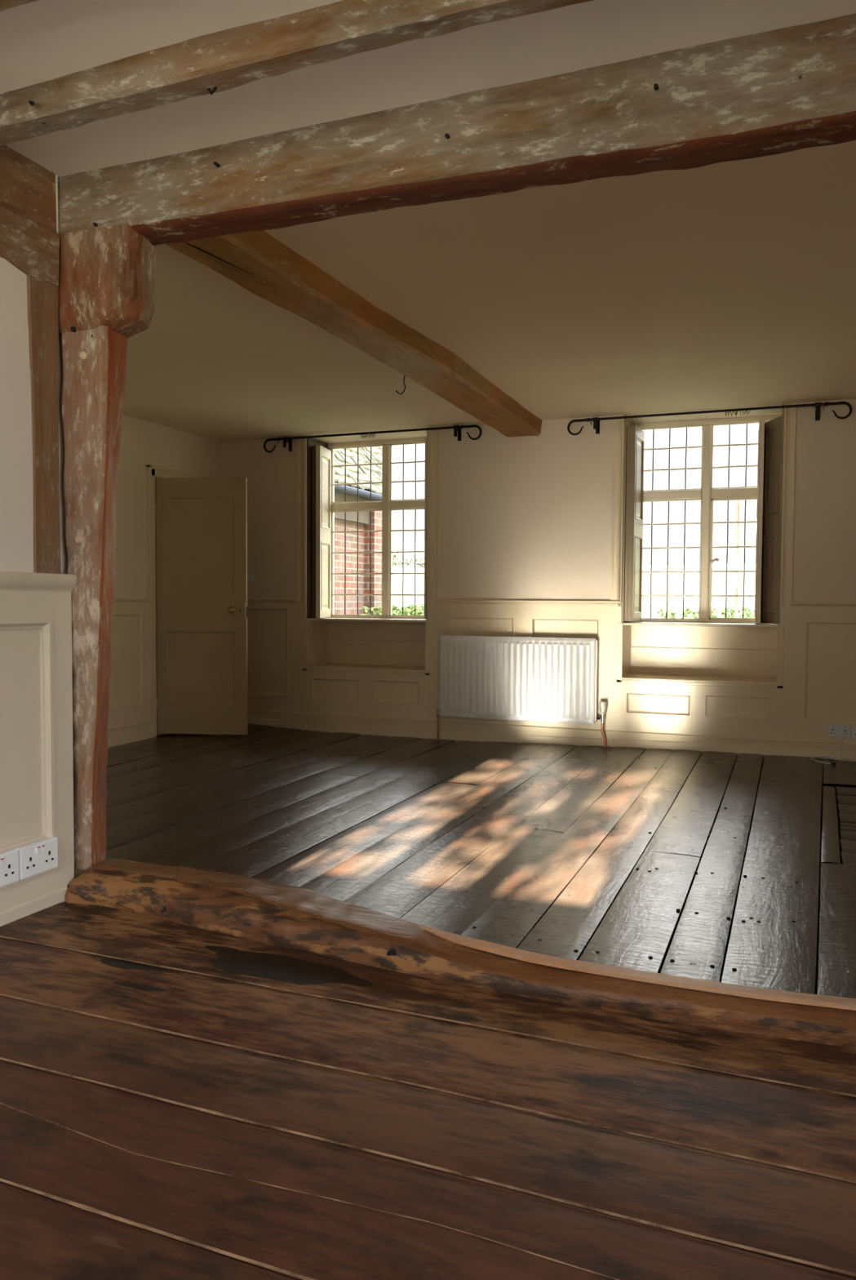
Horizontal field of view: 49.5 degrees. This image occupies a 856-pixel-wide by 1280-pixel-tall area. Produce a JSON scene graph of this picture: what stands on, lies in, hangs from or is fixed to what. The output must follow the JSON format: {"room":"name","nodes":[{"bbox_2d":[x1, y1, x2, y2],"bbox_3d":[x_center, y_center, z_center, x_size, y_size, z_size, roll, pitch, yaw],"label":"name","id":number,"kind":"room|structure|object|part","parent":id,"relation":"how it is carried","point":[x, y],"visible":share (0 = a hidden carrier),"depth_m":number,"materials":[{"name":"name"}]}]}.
{"room":"empty living room","nodes":[
{"label":"empty living room","id":0,"kind":"room"},
{"bbox_2d":[0,257,67,573],"bbox_3d":[-1.697,-0.134,1.283,0.200,2.800,3.150,1,3,21],"label":"wall","id":1,"kind":"structure","parent":0,"point":[16,515],"depth_m":2.49,"materials":[{"name":"paint"}]},
{"bbox_2d":[0,848,18,887],"bbox_3d":[-1.125,0.604,2.418,0.027,0.086,0.141,1,3,21],"label":"wall socket","id":2,"kind":"object","parent":1,"relation":"attached to","point":[9,860],"visible":1,"depth_m":2.45,"materials":[{"name":"white plastic"}]},
{"bbox_2d":[4,864,13,876],"bbox_3d":[-1.104,0.605,2.447,0.002,0.028,0.029,1,3,21],"label":"outlet","id":3,"kind":"object","parent":2,"relation":"attached to","point":[9,868],"depth_m":2.45,"materials":[{"name":"white plastic"}]},
{"bbox_2d":[0,145,59,286],"bbox_3d":[-1.563,-1.099,1.314,0.059,0.330,2.778,1,3,21],"label":"ceiling beam","id":4,"kind":"structure","parent":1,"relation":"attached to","point":[29,239],"depth_m":2.50,"materials":[{"name":"brown wood"}]},
{"bbox_2d":[0,863,73,926],"bbox_3d":[-1.549,0.756,1.394,0.030,0.112,2.800,1,3,21],"label":"baseboard","id":5,"kind":"structure","parent":1,"relation":"attached to","point":[21,900],"depth_m":2.55,"materials":[{"name":"beige wood"}]},
{"bbox_2d":[15,836,57,879],"bbox_3d":[-1.073,0.599,2.551,0.027,0.086,0.137,1,3,21],"label":"wall socket","id":6,"kind":"object","parent":1,"relation":"attached to","point":[37,857],"visible":1,"depth_m":2.54,"materials":[{"name":"white plastic"}]},
{"bbox_2d":[26,857,35,869],"bbox_3d":[-1.077,0.603,2.516,0.002,0.028,0.029,1,3,21],"label":"outlet","id":7,"kind":"object","parent":6,"relation":"attached to","point":[30,861],"depth_m":2.52,"materials":[{"name":"white plastic"}]},
{"bbox_2d":[0,590,74,889],"bbox_3d":[-1.549,0.320,1.381,0.022,0.845,2.808,1,3,21],"label":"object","id":8,"kind":"structure","parent":1,"relation":"attached to","point":[37,781],"depth_m":2.57,"materials":[{"name":"wood"}]},
{"bbox_2d":[0,571,76,591],"bbox_3d":[-1.536,-0.113,1.369,0.036,0.050,2.827,1,3,21],"label":"trim","id":9,"kind":"structure","parent":1,"relation":"attached to","point":[9,580],"depth_m":2.53,"materials":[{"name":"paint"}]},
{"bbox_2d":[26,275,61,573],"bbox_3d":[-1.079,-0.600,2.585,0.041,0.830,0.114,1,3,21],"label":"stud","id":10,"kind":"object","parent":1,"relation":"attached to","point":[42,296],"visible":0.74,"depth_m":2.58,"materials":[{"name":"brown wood"}]},
{"bbox_2d":[55,174,58,233],"bbox_3d":[-1.051,-1.214,2.607,0.026,0.176,0.010,1,3,21],"label":"trim","id":11,"kind":"structure","parent":1,"relation":"attached to","point":[56,176],"depth_m":2.60,"materials":[{"name":"paint"}]},
{"bbox_2d":[72,771,84,876],"bbox_3d":[-2.214,-0.268,3.235,2.420,2.900,0.130,1,3,21],"label":"wall partition","id":12,"kind":"structure","parent":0,"point":[77,871],"depth_m":2.85,"materials":[{"name":"paint"}]},
{"bbox_2d":[155,481,164,736],"bbox_3d":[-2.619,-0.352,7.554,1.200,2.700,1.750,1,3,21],"label":"door frame","id":13,"kind":"structure","parent":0,"point":[157,734],"depth_m":8.36,"materials":[{"name":"paint"}]},
{"bbox_2d":[114,414,221,598],"bbox_3d":[-2.557,-0.381,5.867,0.150,2.900,5.060,1,3,21],"label":"wall","id":14,"kind":"structure","parent":0,"point":[143,442],"depth_m":6.78,"materials":[{"name":"paint"}]},
{"bbox_2d":[107,602,149,729],"bbox_3d":[-2.689,0.236,5.333,0.020,0.910,3.385,1,3,21],"label":"trim","id":15,"kind":"structure","parent":14,"relation":"attached to","point":[129,686],"depth_m":6.70,"materials":[{"name":"beige paint"}]},
{"bbox_2d":[106,721,151,747],"bbox_3d":[-2.688,0.738,5.352,0.030,0.137,3.385,1,3,21],"label":"baseboard","id":16,"kind":"structure","parent":14,"relation":"attached to","point":[132,733],"depth_m":6.68,"materials":[{"name":"beige paint"}]},
{"bbox_2d":[114,598,150,602],"bbox_3d":[-2.681,-0.227,5.314,0.030,0.038,3.390,1,3,21],"label":"trim","id":17,"kind":"structure","parent":14,"relation":"attached to","point":[116,600],"depth_m":6.68,"materials":[{"name":"beige paint"}]},
{"bbox_2d":[146,464,248,737],"bbox_3d":[-1.681,-0.281,7.190,0.815,2.040,0.875,1,3,21],"label":"door","id":18,"kind":"structure","parent":14,"relation":"in","point":[197,572],"depth_m":6.94,"materials":[{"name":"beige paint"}]},
{"bbox_3d":[-1.975,-0.287,7.305,0.184,2.040,0.875,1,3,21],"label":"frame","id":19,"kind":"part","parent":18,"relation":"part of","materials":[{"name":"beige paint"}]},
{"bbox_3d":[-1.451,-0.222,6.879,0.050,0.050,0.056,1,2,4],"label":"knob","id":20,"kind":"part","parent":18,"relation":"part of","materials":[{"name":"gold metal"}]},
{"bbox_2d":[0,901,855,1279],"bbox_3d":[0.050,0.925,0.795,3.451,0.204,2.854,1,3,21],"label":"floor","id":21,"kind":"structure","parent":0,"point":[178,1101],"depth_m":1.51,"materials":[{"name":"brown wood"}]},
{"bbox_2d":[0,0,855,177],"bbox_3d":[0.060,-1.360,0.554,3.951,0.300,3.175,1,3,21],"label":"ceiling","id":22,"kind":"structure","parent":0,"point":[41,41],"depth_m":2.01,"materials":[{"name":"paint"}]},
{"bbox_2d":[0,0,38,11],"bbox_3d":[0.294,-1.211,1.296,3.454,0.087,0.086,1,3,22],"label":"joist","id":23,"kind":"object","parent":22,"relation":"attached to","point":[4,4],"visible":1,"depth_m":1.75,"materials":[{"name":"brown wood"}]},
{"bbox_2d":[0,0,594,146],"bbox_3d":[0.434,-1.215,1.653,3.453,0.104,0.118,1,3,21],"label":"joist","id":24,"kind":"object","parent":22,"relation":"attached to","point":[231,58],"visible":1,"depth_m":1.95,"materials":[{"name":"brown wood"}]},
{"bbox_2d":[84,724,855,998],"bbox_3d":[0.072,0.954,4.689,6.260,0.281,5.300,1,3,21],"label":"floor","id":25,"kind":"structure","parent":0,"point":[723,867],"depth_m":4.07,"materials":[{"name":"brown wood"}]},
{"bbox_2d":[64,857,855,1048],"bbox_3d":[0.525,0.845,2.011,3.463,0.310,0.251,1,3,25],"label":"beam","id":26,"kind":"structure","parent":25,"relation":"on","point":[282,915],"depth_m":2.14,"materials":[{"name":"brown wood"}]},
{"bbox_2d":[57,222,155,869],"bbox_3d":[-0.919,-0.235,2.690,0.305,1.817,0.170,1,3,21],"label":"post","id":27,"kind":"object","parent":26,"relation":"on","point":[106,286],"visible":1,"depth_m":2.64,"materials":[{"name":"brown wood"}]},
{"bbox_2d":[57,13,855,245],"bbox_3d":[0.567,-1.230,2.039,3.490,0.349,0.140,1,3,21],"label":"ceiling beam","id":28,"kind":"structure","parent":27,"relation":"on","point":[784,90],"depth_m":2.14,"materials":[{"name":"brown wood"}]},
{"bbox_2d":[811,730,855,765],"bbox_3d":[2.609,0.682,5.946,0.314,0.188,0.254,-1,3,-20],"label":"electric flex","id":29,"kind":"object","parent":25,"relation":"on","point":[831,757],"visible":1,"depth_m":5.99,"materials":[{"name":"white plastic"}]},
{"bbox_2d":[123,140,855,441],"bbox_3d":[0.322,-1.609,4.768,6.560,0.200,4.900,1,3,21],"label":"ceiling","id":30,"kind":"structure","parent":0,"point":[731,283],"depth_m":4.16,"materials":[{"name":"paint"}]},
{"bbox_2d":[165,230,542,436],"bbox_3d":[-0.114,-1.463,4.720,0.328,0.140,4.420,1,3,21],"label":"cross beam","id":31,"kind":"structure","parent":30,"relation":"attached to","point":[256,261],"depth_m":4.03,"materials":[{"name":"brown wood"}]},
{"bbox_2d":[395,375,405,395],"bbox_3d":[-0.144,-1.373,4.998,0.052,0.109,0.035,-1,3,-20],"label":"ceiling hook","id":32,"kind":"object","parent":31,"relation":"attached to","point":[404,375],"visible":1,"depth_m":5.00,"materials":[{"name":"black metal"}]},
{"bbox_2d":[221,399,855,765],"bbox_3d":[1.129,-0.452,6.884,6.560,3.000,0.460,1,3,21],"label":"wall","id":33,"kind":"structure","parent":0,"point":[525,517],"depth_m":6.75,"materials":[{"name":"paint"}]},
{"bbox_2d":[247,572,253,582],"bbox_3d":[-1.483,-0.518,7.656,0.083,0.087,0.015,1,3,21],"label":"light switch","id":34,"kind":"object","parent":33,"relation":"attached to","point":[250,575],"visible":0.67,"depth_m":7.65,"materials":[{"name":"white plastic"}]},
{"bbox_2d":[247,598,298,602],"bbox_3d":[-1.388,-0.320,7.619,0.745,0.038,0.030,1,3,21],"label":"trim","id":35,"kind":"structure","parent":33,"relation":"attached to","point":[249,600],"depth_m":7.57,"materials":[{"name":"beige paint"}]},
{"bbox_2d":[247,602,306,713],"bbox_3d":[-1.359,0.148,7.631,0.810,0.910,0.020,1,3,21],"label":"trim","id":36,"kind":"structure","parent":33,"relation":"attached to","point":[277,678],"depth_m":7.59,"materials":[{"name":"beige paint"}]},
{"bbox_2d":[297,435,306,604],"bbox_3d":[-1.016,-0.959,7.448,0.085,1.340,0.028,1,3,21],"label":"trim","id":37,"kind":"structure","parent":33,"relation":"attached to","point":[302,442],"depth_m":7.44,"materials":[{"name":"beige paint"}]},
{"bbox_2d":[306,663,426,672],"bbox_3d":[-0.433,0.224,7.454,1.045,0.020,0.375,1,3,21],"label":"trim","id":38,"kind":"structure","parent":33,"relation":"attached to","point":[324,666],"depth_m":7.37,"materials":[{"name":"beige paint"}]},
{"bbox_2d":[306,671,426,719],"bbox_3d":[-0.497,0.429,7.302,1.045,0.385,0.020,1,3,21],"label":"trim","id":39,"kind":"structure","parent":33,"relation":"attached to","point":[335,693],"depth_m":7.29,"materials":[{"name":"beige paint"}]},
{"bbox_2d":[307,620,425,666],"bbox_3d":[-0.427,0.028,7.458,1.045,0.370,0.350,1,3,21],"label":"trim","id":40,"kind":"structure","parent":33,"relation":"attached to","point":[328,642],"depth_m":7.63,"materials":[{"name":"beige paint"}]},
{"bbox_2d":[302,618,430,675],"bbox_3d":[-0.495,0.050,7.286,1.105,0.425,0.020,1,3,21],"label":"trim","id":41,"kind":"structure","parent":33,"relation":"attached to","point":[304,620],"depth_m":7.27,"materials":[{"name":"beige paint"}]},
{"bbox_2d":[306,430,427,622],"bbox_3d":[-0.414,-0.889,7.449,1.052,1.472,0.410,1,3,21],"label":"window","id":42,"kind":"structure","parent":33,"relation":"in","point":[322,507],"depth_m":7.54,"materials":[{"name":"beige paint"}]},
{"bbox_2d":[311,445,315,617],"bbox_3d":[-0.885,-0.875,7.609,0.026,1.380,0.287,1,2,15],"label":"shutter","id":43,"kind":"object","parent":42,"relation":"attached to","point":[313,446],"depth_m":7.47,"materials":[{"name":"paint"}]},
{"bbox_3d":[-0.866,-0.874,7.604,0.013,1.380,0.287,1,2,15],"label":"shutter panel","id":44,"kind":"part","parent":42,"relation":"part of","materials":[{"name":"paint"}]},
{"bbox_2d":[315,444,319,617],"bbox_3d":[-0.859,-0.874,7.595,0.026,1.380,0.295,1,2,11],"label":"shutter","id":45,"kind":"object","parent":42,"relation":"attached to","point":[317,446],"depth_m":7.45,"materials":[{"name":"beige paint"}]},
{"bbox_3d":[-0.840,-0.874,7.591,0.013,1.380,0.295,1,2,11],"label":"shutter panel","id":46,"kind":"part","parent":42,"relation":"part of","materials":[{"name":"beige paint"}]},
{"bbox_2d":[331,444,382,502],"bbox_3d":[-0.582,-1.367,7.668,0.470,0.458,0.020,1,3,21],"label":"light","id":47,"kind":"object","parent":42,"relation":"on","point":[333,446],"depth_m":7.68,"materials":[{"name":"clear glass"}]},
{"bbox_2d":[331,509,382,616],"bbox_3d":[-0.586,-0.636,7.698,0.470,0.870,0.020,1,3,21],"label":"light","id":48,"kind":"object","parent":42,"relation":"attached to","point":[333,511],"depth_m":7.72,"materials":[{"name":"clear glass"}]},
{"bbox_3d":[-0.426,-0.162,7.450,1.045,0.018,0.350,1,3,21],"label":"sill","id":49,"kind":"part","parent":42,"relation":"part of","materials":[{"name":"beige paint"}]},
{"bbox_2d":[390,507,424,616],"bbox_3d":[-0.106,-0.626,7.510,0.433,0.870,0.020,1,3,21],"label":"light","id":50,"kind":"object","parent":42,"relation":"attached to","point":[391,508],"depth_m":7.54,"materials":[{"name":"clear glass"}]},
{"bbox_2d":[390,442,425,501],"bbox_3d":[-0.102,-1.356,7.479,0.433,0.458,0.020,1,3,21],"label":"light","id":51,"kind":"object","parent":42,"relation":"on","point":[392,444],"depth_m":7.52,"materials":[{"name":"glass"}]},
{"bbox_3d":[0.031,-0.854,7.250,0.013,1.380,0.285,1,3,22],"label":"shutter panel","id":52,"kind":"part","parent":42,"relation":"part of","materials":[{"name":"beige paint"}]},
{"bbox_2d":[425,438,426,619],"bbox_3d":[0.049,-0.854,7.243,0.026,1.380,0.285,1,3,22],"label":"shutter","id":53,"kind":"object","parent":42,"relation":"attached to","point":[425,438],"depth_m":7.11,"materials":[{"name":"beige paint"}]},
{"bbox_2d":[263,424,481,453],"bbox_3d":[-0.453,-1.546,7.167,1.845,0.116,0.094,1,3,21],"label":"pole","id":54,"kind":"object","parent":33,"relation":"attached to","point":[456,428],"visible":1,"depth_m":7.09,"materials":[{"name":"black metal"}]},
{"bbox_3d":[-0.465,-1.589,7.134,1.565,0.017,0.017,1,3,21],"label":"rod","id":55,"kind":"part","parent":54,"relation":"part of","materials":[{"name":"black metal"}]},
{"bbox_2d":[426,426,438,604],"bbox_3d":[0.033,-0.935,7.035,0.080,1.340,0.028,1,3,21],"label":"trim","id":56,"kind":"structure","parent":33,"relation":"attached to","point":[433,435],"depth_m":7.03,"materials":[{"name":"beige paint"}]},
{"bbox_2d":[436,635,607,746],"bbox_3d":[0.667,0.378,6.778,1.282,0.805,0.102,1,3,21],"label":"radiator","id":57,"kind":"object","parent":33,"relation":"attached to","point":[515,678],"visible":0.99,"depth_m":6.72,"materials":[{"name":"metal"}]},
{"bbox_3d":[0.642,0.280,6.772,1.170,0.610,0.062,1,3,21],"label":"panel","id":58,"kind":"part","parent":57,"relation":"part of","materials":[{"name":"metal"}]},
{"bbox_3d":[1.189,0.288,6.558,0.014,0.578,0.042,1,3,21],"label":"panel","id":59,"kind":"part","parent":57,"relation":"part of","materials":[{"name":"metal"}]},
{"bbox_2d":[426,604,622,730],"bbox_3d":[0.677,0.193,6.830,1.475,0.910,0.020,1,3,21],"label":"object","id":60,"kind":"structure","parent":33,"relation":"attached to","point":[599,622],"depth_m":6.78,"materials":[{"name":"beige paint"}]},
{"bbox_2d":[435,599,622,605],"bbox_3d":[0.710,-0.274,6.793,1.415,0.038,0.030,1,3,21],"label":"trim","id":61,"kind":"structure","parent":33,"relation":"attached to","point":[438,601],"depth_m":6.76,"materials":[{"name":"beige paint"}]},
{"bbox_2d":[247,710,855,759],"bbox_3d":[1.032,0.713,6.705,5.960,0.158,0.030,1,3,21],"label":"baseboard","id":62,"kind":"structure","parent":33,"relation":"attached to","point":[388,726],"depth_m":6.79,"materials":[{"name":"beige paint"}]},
{"bbox_2d":[610,413,625,606],"bbox_3d":[1.328,-0.906,6.525,0.085,1.340,0.028,1,3,21],"label":"trim","id":63,"kind":"structure","parent":33,"relation":"attached to","point":[618,430],"depth_m":6.52,"materials":[{"name":"beige paint"}]},
{"bbox_2d":[620,682,778,739],"bbox_3d":[1.847,0.481,6.379,1.045,0.385,0.020,1,3,21],"label":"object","id":64,"kind":"structure","parent":33,"relation":"attached to","point":[683,709],"depth_m":6.37,"materials":[{"name":"beige paint"}]},
{"bbox_2d":[621,673,778,685],"bbox_3d":[1.912,0.276,6.531,1.045,0.020,0.375,1,3,21],"label":"trim","id":65,"kind":"structure","parent":33,"relation":"attached to","point":[685,678],"depth_m":6.45,"materials":[{"name":"beige paint"}]},
{"bbox_2d":[622,625,777,678],"bbox_3d":[1.917,0.081,6.535,1.045,0.370,0.350,1,3,21],"label":"wall panel","id":66,"kind":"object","parent":33,"relation":"attached to","point":[693,658],"depth_m":6.68,"materials":[{"name":"beige paint"}]},
{"bbox_2d":[616,622,785,688],"bbox_3d":[1.849,0.102,6.364,1.105,0.425,0.020,1,3,21],"label":"trim","id":67,"kind":"structure","parent":33,"relation":"attached to","point":[781,628],"depth_m":6.33,"materials":[{"name":"beige paint"}]},
{"bbox_2d":[622,404,785,627],"bbox_3d":[1.948,-0.837,6.540,1.060,1.472,0.450,1,3,21],"label":"window","id":68,"kind":"structure","parent":33,"relation":"in","point":[768,492],"depth_m":6.57,"materials":[{"name":"beige paint"}]},
{"bbox_2d":[624,425,630,622],"bbox_3d":[1.456,-0.823,6.689,0.028,1.380,0.285,1,3,21],"label":"shutter","id":69,"kind":"object","parent":68,"relation":"attached to","point":[627,563],"depth_m":6.55,"materials":[{"name":"beige paint"}]},
{"bbox_3d":[1.474,-0.822,6.682,0.013,1.380,0.285,1,3,22],"label":"shutter panel","id":70,"kind":"part","parent":68,"relation":"part of","materials":[{"name":"beige paint"}]},
{"bbox_2d":[627,425,634,622],"bbox_3d":[1.492,-0.822,6.671,0.026,1.380,0.296,1,3,25],"label":"shutter","id":71,"kind":"object","parent":68,"relation":"attached to","point":[630,428],"depth_m":6.54,"materials":[{"name":"beige paint"}]},
{"bbox_3d":[1.509,-0.821,6.662,0.013,1.380,0.296,1,3,25],"label":"shutter panel","id":72,"kind":"part","parent":68,"relation":"part of","materials":[{"name":"beige paint"}]},
{"bbox_2d":[641,498,702,619],"bbox_3d":[1.750,-0.584,6.779,0.468,0.870,0.020,1,3,21],"label":"light","id":73,"kind":"object","parent":68,"relation":"attached to","point":[652,500],"depth_m":6.75,"materials":[{"name":"clear glass"}]},
{"bbox_2d":[640,425,703,491],"bbox_3d":[1.754,-1.315,6.748,0.468,0.458,0.020,1,3,21],"label":"light","id":74,"kind":"object","parent":68,"relation":"on","point":[642,427],"depth_m":6.72,"materials":[{"name":"glass"}]},
{"bbox_3d":[1.919,-0.109,6.527,1.045,0.018,0.350,1,3,21],"label":"sill","id":75,"kind":"part","parent":68,"relation":"part of","materials":[{"name":"beige paint"}]},
{"bbox_3d":[2.038,-0.571,6.612,0.070,0.130,0.061,1,3,21],"label":"handle","id":76,"kind":"part","parent":68,"relation":"part of","materials":[{"name":"beige paint"}]},
{"bbox_2d":[708,499,757,620],"bbox_3d":[2.245,-0.573,6.586,0.484,0.870,0.024,1,3,21],"label":"light","id":77,"kind":"object","parent":68,"relation":"attached to","point":[711,522],"depth_m":6.63,"materials":[{"name":"clear glass"}]},
{"bbox_3d":[2.241,-0.573,6.575,0.470,0.870,0.020,1,3,21],"label":"casement frame","id":78,"kind":"part","parent":68,"relation":"part of","materials":[{"name":"beige paint"}]},
{"bbox_2d":[711,421,768,488],"bbox_3d":[2.248,-1.304,6.554,0.470,0.458,0.020,1,3,21],"label":"light","id":79,"kind":"object","parent":68,"relation":"on","point":[713,424],"depth_m":6.59,"materials":[{"name":"glass"}]},
{"bbox_3d":[2.272,-0.806,6.400,0.013,1.380,0.225,1,3,19],"label":"shutter panel","id":80,"kind":"part","parent":68,"relation":"part of","materials":[{"name":"beige paint"}]},
{"bbox_2d":[756,418,764,623],"bbox_3d":[2.290,-0.805,6.393,0.026,1.380,0.225,1,3,19],"label":"shutter","id":81,"kind":"object","parent":68,"relation":"attached to","point":[761,470],"depth_m":6.30,"materials":[{"name":"beige paint"}]},
{"bbox_3d":[2.330,-0.801,6.299,0.013,1.380,0.280,0,2,-3],"label":"shutter panel","id":82,"kind":"part","parent":68,"relation":"part of","materials":[{"name":"beige paint"}]},
{"bbox_2d":[567,401,852,435],"bbox_3d":[1.851,-1.484,6.260,1.835,0.116,0.094,1,3,21],"label":"pole","id":83,"kind":"object","parent":33,"relation":"attached to","point":[596,420],"visible":1,"depth_m":6.19,"materials":[{"name":"black metal"}]},
{"bbox_3d":[1.840,-1.528,6.228,1.555,0.017,0.017,1,3,21],"label":"rod","id":84,"kind":"part","parent":83,"relation":"part of","materials":[{"name":"black metal"}]},
{"bbox_2d":[780,402,797,607],"bbox_3d":[2.375,-0.883,6.113,0.075,1.340,0.028,1,3,21],"label":"trim","id":85,"kind":"structure","parent":33,"relation":"attached to","point":[790,414],"depth_m":6.11,"materials":[{"name":"beige paint"}]},
{"bbox_2d":[777,606,855,743],"bbox_3d":[3.072,0.246,5.887,1.585,0.910,0.020,1,3,21],"label":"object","id":86,"kind":"structure","parent":33,"relation":"attached to","point":[819,691],"depth_m":6.09,"materials":[{"name":"beige paint"}]},
{"bbox_2d":[789,601,855,606],"bbox_3d":[3.099,-0.216,5.853,1.530,0.038,0.030,1,3,21],"label":"trim","id":87,"kind":"structure","parent":33,"relation":"attached to","point":[793,603],"depth_m":6.05,"materials":[{"name":"beige paint"}]},
{"bbox_2d":[827,724,851,737],"bbox_3d":[2.675,0.594,6.042,0.142,0.084,0.017,1,3,21],"label":"wall socket","id":88,"kind":"object","parent":33,"relation":"attached to","point":[833,731],"visible":1,"depth_m":6.04,"materials":[{"name":"white plastic"}]},
{"bbox_2d":[851,725,855,738],"bbox_3d":[2.810,0.597,5.989,0.142,0.084,0.017,1,3,21],"label":"wall socket","id":89,"kind":"object","parent":33,"relation":"attached to","point":[854,727],"visible":1,"depth_m":6.01,"materials":[{"name":"white plastic"}]},
{"label":"outside","id":90,"kind":"structure","parent":0,"visible":0},
{"bbox_2d":[391,563,755,618],"bbox_3d":[7.515,-3.437,59.862,150.000,5.600,102.940,1,3,21],"label":"ground","id":91,"kind":"structure","parent":90,"point":[691,579],"depth_m":45.36,"materials":[{"name":"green plant"}]},
{"bbox_2d":[333,446,382,614],"bbox_3d":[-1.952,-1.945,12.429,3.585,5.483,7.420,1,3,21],"label":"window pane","id":92,"kind":"object","parent":91,"relation":"on","point":[364,474],"visible":0.06,"depth_m":11.03,"materials":[{"name":"glass"}]},
{"bbox_2d":[361,603,424,615],"bbox_3d":[-0.009,0.220,10.768,1.425,1.318,0.782,1,3,21],"label":"hedge","id":93,"kind":"object","parent":91,"relation":"on","point":[410,610],"visible":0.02,"depth_m":10.65,"materials":[{"name":"green plant"}]},
{"bbox_2d":[391,545,402,565],"bbox_3d":[-4.690,-7.776,86.525,4.306,2.341,3.600,1,3,21],"label":"tree","id":94,"kind":"object","parent":91,"relation":"on","point":[393,557],"visible":0.08,"depth_m":85.52,"materials":[{"name":"green plant"}]},
{"bbox_2d":[392,539,424,567],"bbox_3d":[-0.579,-7.844,84.900,4.511,2.654,3.780,1,3,21],"label":"tree","id":95,"kind":"object","parent":91,"relation":"on","point":[409,557],"visible":0.44,"depth_m":83.80,"materials":[{"name":"green plant"}]},
{"bbox_2d":[657,606,755,618],"bbox_3d":[3.152,0.305,9.525,1.569,1.326,0.778,1,3,21],"label":"hedge","id":96,"kind":"object","parent":91,"relation":"on","point":[750,614],"visible":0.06,"depth_m":9.48,"materials":[{"name":"green plant"}]}
]}

